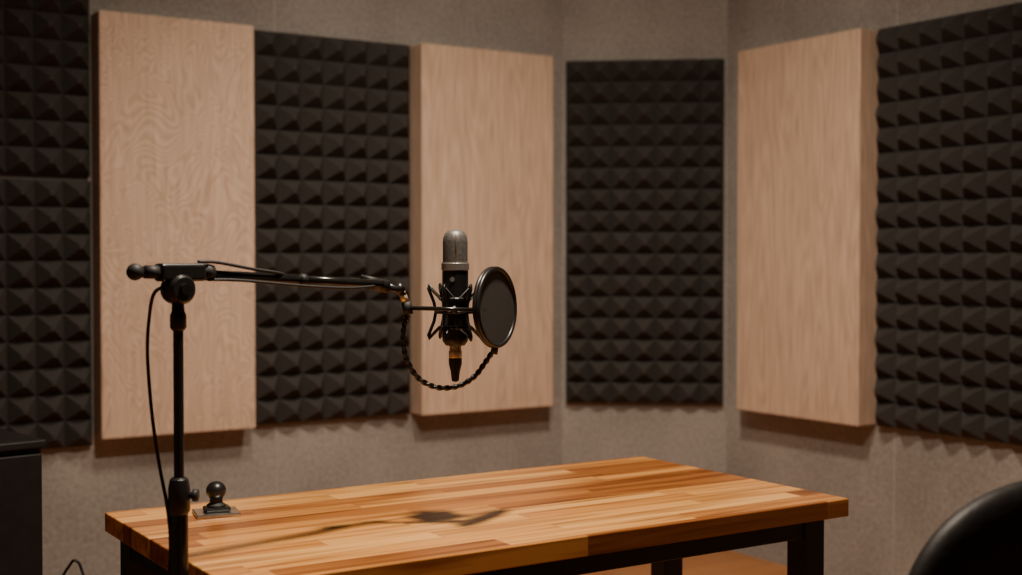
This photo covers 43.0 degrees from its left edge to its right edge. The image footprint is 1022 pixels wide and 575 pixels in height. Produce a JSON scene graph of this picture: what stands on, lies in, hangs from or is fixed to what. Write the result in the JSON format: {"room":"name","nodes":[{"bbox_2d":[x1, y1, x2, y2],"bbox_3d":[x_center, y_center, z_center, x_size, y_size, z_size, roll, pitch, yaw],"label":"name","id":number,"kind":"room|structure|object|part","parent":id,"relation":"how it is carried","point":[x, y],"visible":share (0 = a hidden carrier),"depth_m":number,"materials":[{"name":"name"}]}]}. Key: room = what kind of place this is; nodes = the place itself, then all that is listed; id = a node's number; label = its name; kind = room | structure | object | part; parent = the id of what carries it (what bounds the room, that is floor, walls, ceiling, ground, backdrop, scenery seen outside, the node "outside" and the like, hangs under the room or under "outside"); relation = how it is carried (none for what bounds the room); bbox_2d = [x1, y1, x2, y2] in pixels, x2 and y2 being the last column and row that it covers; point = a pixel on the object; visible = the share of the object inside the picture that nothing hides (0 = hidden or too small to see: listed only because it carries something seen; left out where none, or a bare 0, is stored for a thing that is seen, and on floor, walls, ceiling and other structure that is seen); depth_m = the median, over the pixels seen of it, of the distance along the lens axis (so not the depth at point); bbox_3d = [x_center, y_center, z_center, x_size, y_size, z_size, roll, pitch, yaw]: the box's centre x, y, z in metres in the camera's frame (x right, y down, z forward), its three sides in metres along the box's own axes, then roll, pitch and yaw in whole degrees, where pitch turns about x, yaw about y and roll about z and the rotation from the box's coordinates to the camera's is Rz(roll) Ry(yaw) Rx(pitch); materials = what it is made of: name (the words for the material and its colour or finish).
{"room":"studio","nodes":[
{"label":"studio","id":0,"kind":"room"},
{"bbox_2d":[0,0,562,574],"bbox_3d":[-1.813,-0.291,4.156,4.860,2.800,0.100,-1,1,-33],"label":"wall","id":1,"kind":"structure","parent":0,"point":[80,484],"depth_m":4.83,"materials":[{"name":"paint"}]},
{"bbox_2d":[0,0,89,176],"bbox_3d":[-1.658,-0.810,4.135,0.630,0.885,0.080,-1,1,-33],"label":"panel","id":2,"kind":"object","parent":1,"relation":"attached to","point":[45,55],"visible":1,"depth_m":4.22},
{"bbox_2d":[0,178,91,448],"bbox_3d":[-1.658,0.091,4.155,0.630,0.885,0.080,-1,1,-33],"label":"panel","id":3,"kind":"object","parent":1,"relation":"attached to","point":[46,337],"visible":0.95,"depth_m":4.24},
{"bbox_2d":[91,10,254,438],"bbox_3d":[-1.153,-0.209,4.462,0.537,1.415,0.100,-1,1,-33],"label":"acoustic panel","id":4,"kind":"object","parent":1,"relation":"attached to","point":[173,98],"visible":0.97,"depth_m":4.40,"materials":[{"name":"brown wood"}]},
{"bbox_2d":[273,0,276,494],"bbox_3d":[-0.857,-0.304,4.711,0.006,2.800,0.002,-1,1,-33],"label":"trim","id":5,"kind":"structure","parent":1,"relation":"attached to","point":[273,0],"depth_m":4.73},
{"bbox_2d":[254,30,409,424],"bbox_3d":[-0.644,-0.216,4.802,0.630,1.415,0.080,-1,1,-33],"label":"panel","id":6,"kind":"object","parent":1,"relation":"attached to","point":[332,115],"visible":0.91,"depth_m":4.78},
{"bbox_2d":[410,43,552,415],"bbox_3d":[-0.110,-0.223,5.134,0.605,1.415,0.100,-1,1,-33],"label":"acoustic panel","id":7,"kind":"object","parent":1,"relation":"attached to","point":[481,120],"visible":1,"depth_m":5.07,"materials":[{"name":"brown wood"}]},
{"bbox_2d":[562,0,727,472],"bbox_3d":[0.555,-0.319,5.409,0.678,2.800,0.080,0,1,6],"label":"wall","id":8,"kind":"structure","parent":0,"point":[694,435],"depth_m":5.37,"materials":[{"name":"paint"}]},
{"bbox_2d":[566,59,723,403],"bbox_3d":[0.547,-0.228,5.329,0.645,1.415,0.080,0,1,6],"label":"panel","id":9,"kind":"object","parent":8,"relation":"attached to","point":[645,138],"visible":1,"depth_m":5.33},
{"bbox_2d":[582,551,786,574],"bbox_3d":[0.091,1.211,1.769,5.440,0.100,6.230,-1,1,-33],"label":"floor","id":10,"kind":"structure","parent":0,"point":[726,562],"depth_m":5.05,"materials":[{"name":"brown wood"}]},
{"bbox_2d":[0,429,84,574],"bbox_3d":[-1.242,0.727,2.661,0.620,0.846,0.528,-1,2,-43],"label":"base cabinet","id":11,"kind":"object","parent":10,"relation":"on","point":[21,551],"visible":1,"depth_m":2.58,"materials":[{"name":"black laminate"}]},
{"bbox_3d":[-1.034,0.709,2.537,0.242,0.750,0.015,-1,2,-43],"label":"door","id":12,"kind":"part","parent":11,"relation":"part of","materials":[{"name":"black laminate"}]},
{"bbox_3d":[-1.291,0.313,2.621,0.506,0.018,0.506,-1,2,-43],"label":"panel","id":13,"kind":"part","parent":11,"relation":"part of","materials":[{"name":"black laminate"}]},
{"bbox_2d":[126,260,412,574],"bbox_3d":[-0.373,0.558,1.937,0.539,1.199,0.639,1,2,45],"label":"boom stand","id":14,"kind":"object","parent":10,"relation":"on","point":[177,288],"visible":1,"depth_m":1.85,"materials":[{"name":"black metal"}]},
{"bbox_3d":[-0.461,0.297,1.857,0.027,0.018,0.018,0,1,0],"label":"clutch knob","id":15,"kind":"part","parent":14,"relation":"part of","materials":[{"name":"black rubber"}]},
{"bbox_3d":[-0.442,-0.022,1.883,0.025,0.025,0.021,1,2,45],"label":"clamp knob","id":16,"kind":"part","parent":14,"relation":"part of","materials":[{"name":"black rubber"}]},
{"bbox_3d":[-0.420,-0.017,1.905,0.016,0.030,0.285,1,2,45],"label":"boom arm","id":17,"kind":"part","parent":14,"relation":"part of","materials":[{"name":"black metal"}]},
{"bbox_3d":[-0.269,-0.009,2.058,0.014,0.023,0.166,1,2,45],"label":"boom arm","id":18,"kind":"part","parent":14,"relation":"part of","materials":[{"name":"black metal"}]},
{"bbox_2d":[410,283,485,341],"bbox_3d":[-0.105,0.041,2.198,0.126,0.097,0.094,0,1,0],"label":"mount","id":19,"kind":"object","parent":14,"relation":"attached to","point":[444,296],"visible":0.89,"depth_m":2.17,"materials":[{"name":"black metal"}]},
{"bbox_3d":[-0.130,0.041,2.196,0.024,0.097,0.006,0,1,-8],"label":"spider arm","id":20,"kind":"part","parent":19,"relation":"part of"},
{"bbox_3d":[-0.125,0.076,2.178,0.030,0.022,0.038,0,1,0],"label":"elastic cord","id":21,"kind":"part","parent":19,"relation":"part of","materials":[{"name":"black rubber"}]},
{"bbox_3d":[-0.126,0.010,2.176,0.030,0.027,0.038,0,1,0],"label":"elastic cord","id":22,"kind":"part","parent":19,"relation":"part of","materials":[{"name":"black rubber"}]},
{"bbox_3d":[-0.117,0.041,2.229,0.006,0.097,0.024,-1,2,-38],"label":"spider arm","id":23,"kind":"part","parent":19,"relation":"part of"},
{"bbox_3d":[-0.108,0.042,2.167,0.006,0.097,0.024,1,1,22],"label":"spider arm","id":24,"kind":"part","parent":19,"relation":"part of"},
{"bbox_2d":[441,229,468,381],"bbox_3d":[-0.095,0.031,2.201,0.047,0.259,0.047,0,1,0],"label":"microphone","id":25,"kind":"object","parent":19,"relation":"attached to","point":[455,265],"visible":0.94,"depth_m":2.18,"materials":[{"name":"black metal"}]},
{"bbox_2d":[442,229,467,262],"bbox_3d":[-0.095,-0.069,2.199,0.045,0.060,0.045,-1,1,-33],"label":"grille","id":26,"kind":"object","parent":25,"relation":"attached to","point":[455,243],"depth_m":2.18,"materials":[{"name":"silver metal"}]},
{"bbox_3d":[-0.090,0.076,2.169,0.048,0.022,0.016,0,1,-8],"label":"elastic cord","id":27,"kind":"part","parent":19,"relation":"part of","materials":[{"name":"black rubber"}]},
{"bbox_3d":[-0.090,0.010,2.168,0.048,0.027,0.016,0,1,-8],"label":"elastic cord","id":28,"kind":"part","parent":19,"relation":"part of","materials":[{"name":"black rubber"}]},
{"bbox_3d":[-0.072,0.042,2.172,0.006,0.097,0.024,-1,2,-38],"label":"spider arm","id":29,"kind":"part","parent":19,"relation":"part of"},
{"bbox_2d":[400,266,516,390],"bbox_3d":[-0.071,0.069,2.170,0.212,0.209,0.092,-1,1,-24],"label":"filter","id":30,"kind":"object","parent":14,"relation":"attached to","point":[494,290],"visible":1,"depth_m":2.18,"materials":[{"name":"grey fabric"}]},
{"bbox_2d":[105,456,848,574],"bbox_3d":[-0.043,0.773,2.381,1.214,0.750,0.622,-1,1,-33],"label":"table","id":31,"kind":"object","parent":10,"relation":"on","point":[604,515],"visible":1,"depth_m":2.27,"materials":[{"name":"brown wood"}]},
{"bbox_3d":[-0.660,0.791,2.305,0.050,0.716,0.050,-1,1,-33],"label":"leg","id":32,"kind":"part","parent":31,"relation":"part of","materials":[{"name":"black metal"}]},
{"bbox_3d":[-0.519,0.459,2.079,0.040,0.040,0.520,-1,1,-33],"label":"rail","id":33,"kind":"part","parent":31,"relation":"part of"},
{"bbox_2d":[192,481,240,518],"bbox_3d":[-0.520,0.370,2.288,0.076,0.058,0.068,0,1,-21],"label":"joint","id":34,"kind":"object","parent":31,"relation":"on","point":[215,490],"visible":1,"depth_m":2.27,"materials":[{"name":"metal"}]},
{"bbox_3d":[-0.520,0.379,2.289,0.034,0.018,0.034,0,1,-21],"label":"post","id":35,"kind":"part","parent":34,"relation":"part of","materials":[{"name":"black metal"}]},
{"bbox_3d":[-0.520,0.397,2.289,0.076,0.006,0.068,0,1,-21],"label":"plate","id":36,"kind":"part","parent":34,"relation":"part of","materials":[{"name":"metal"}]},
{"bbox_3d":[0.092,0.457,2.161,1.116,0.040,0.035,-1,1,-33],"label":"rail","id":37,"kind":"part","parent":31,"relation":"part of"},
{"bbox_3d":[0.338,0.780,2.817,0.050,0.716,0.050,-1,1,-33],"label":"leg","id":38,"kind":"part","parent":31,"relation":"part of","materials":[{"name":"black metal"}]},
{"bbox_3d":[0.560,0.788,2.472,0.050,0.716,0.050,-1,1,-33],"label":"leg","id":39,"kind":"part","parent":31,"relation":"part of","materials":[{"name":"black metal"}]},
{"bbox_2d":[908,481,1021,574],"bbox_3d":[0.536,0.689,1.758,0.580,0.945,0.621,-1,1,-31],"label":"office chair","id":40,"kind":"object","parent":10,"relation":"on","point":[984,536],"visible":1,"depth_m":1.46,"materials":[{"name":"black leather"}]},
{"bbox_2d":[726,0,1021,574],"bbox_3d":[2.463,-0.266,2.985,0.100,2.800,5.758,-1,1,-33],"label":"wall","id":41,"kind":"structure","parent":0,"point":[937,475],"depth_m":4.78,"materials":[{"name":"paint"}]},
{"bbox_2d":[737,28,878,425],"bbox_3d":[1.107,-0.218,4.901,0.100,1.415,0.630,-1,1,-33],"label":"acoustic panel","id":42,"kind":"object","parent":41,"relation":"attached to","point":[808,128],"visible":0.98,"depth_m":4.82,"materials":[{"name":"brown wood"}]},
{"bbox_2d":[893,0,898,574],"bbox_3d":[1.364,-0.301,4.595,0.002,2.800,0.006,-1,1,-33],"label":"trim","id":43,"kind":"structure","parent":41,"relation":"attached to","point":[897,0],"depth_m":4.62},
{"bbox_2d":[874,2,1021,445],"bbox_3d":[1.494,-0.205,4.320,0.080,1.415,0.735,-1,1,-33],"label":"panel","id":44,"kind":"object","parent":41,"relation":"attached to","point":[948,114],"visible":1,"depth_m":4.34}
]}

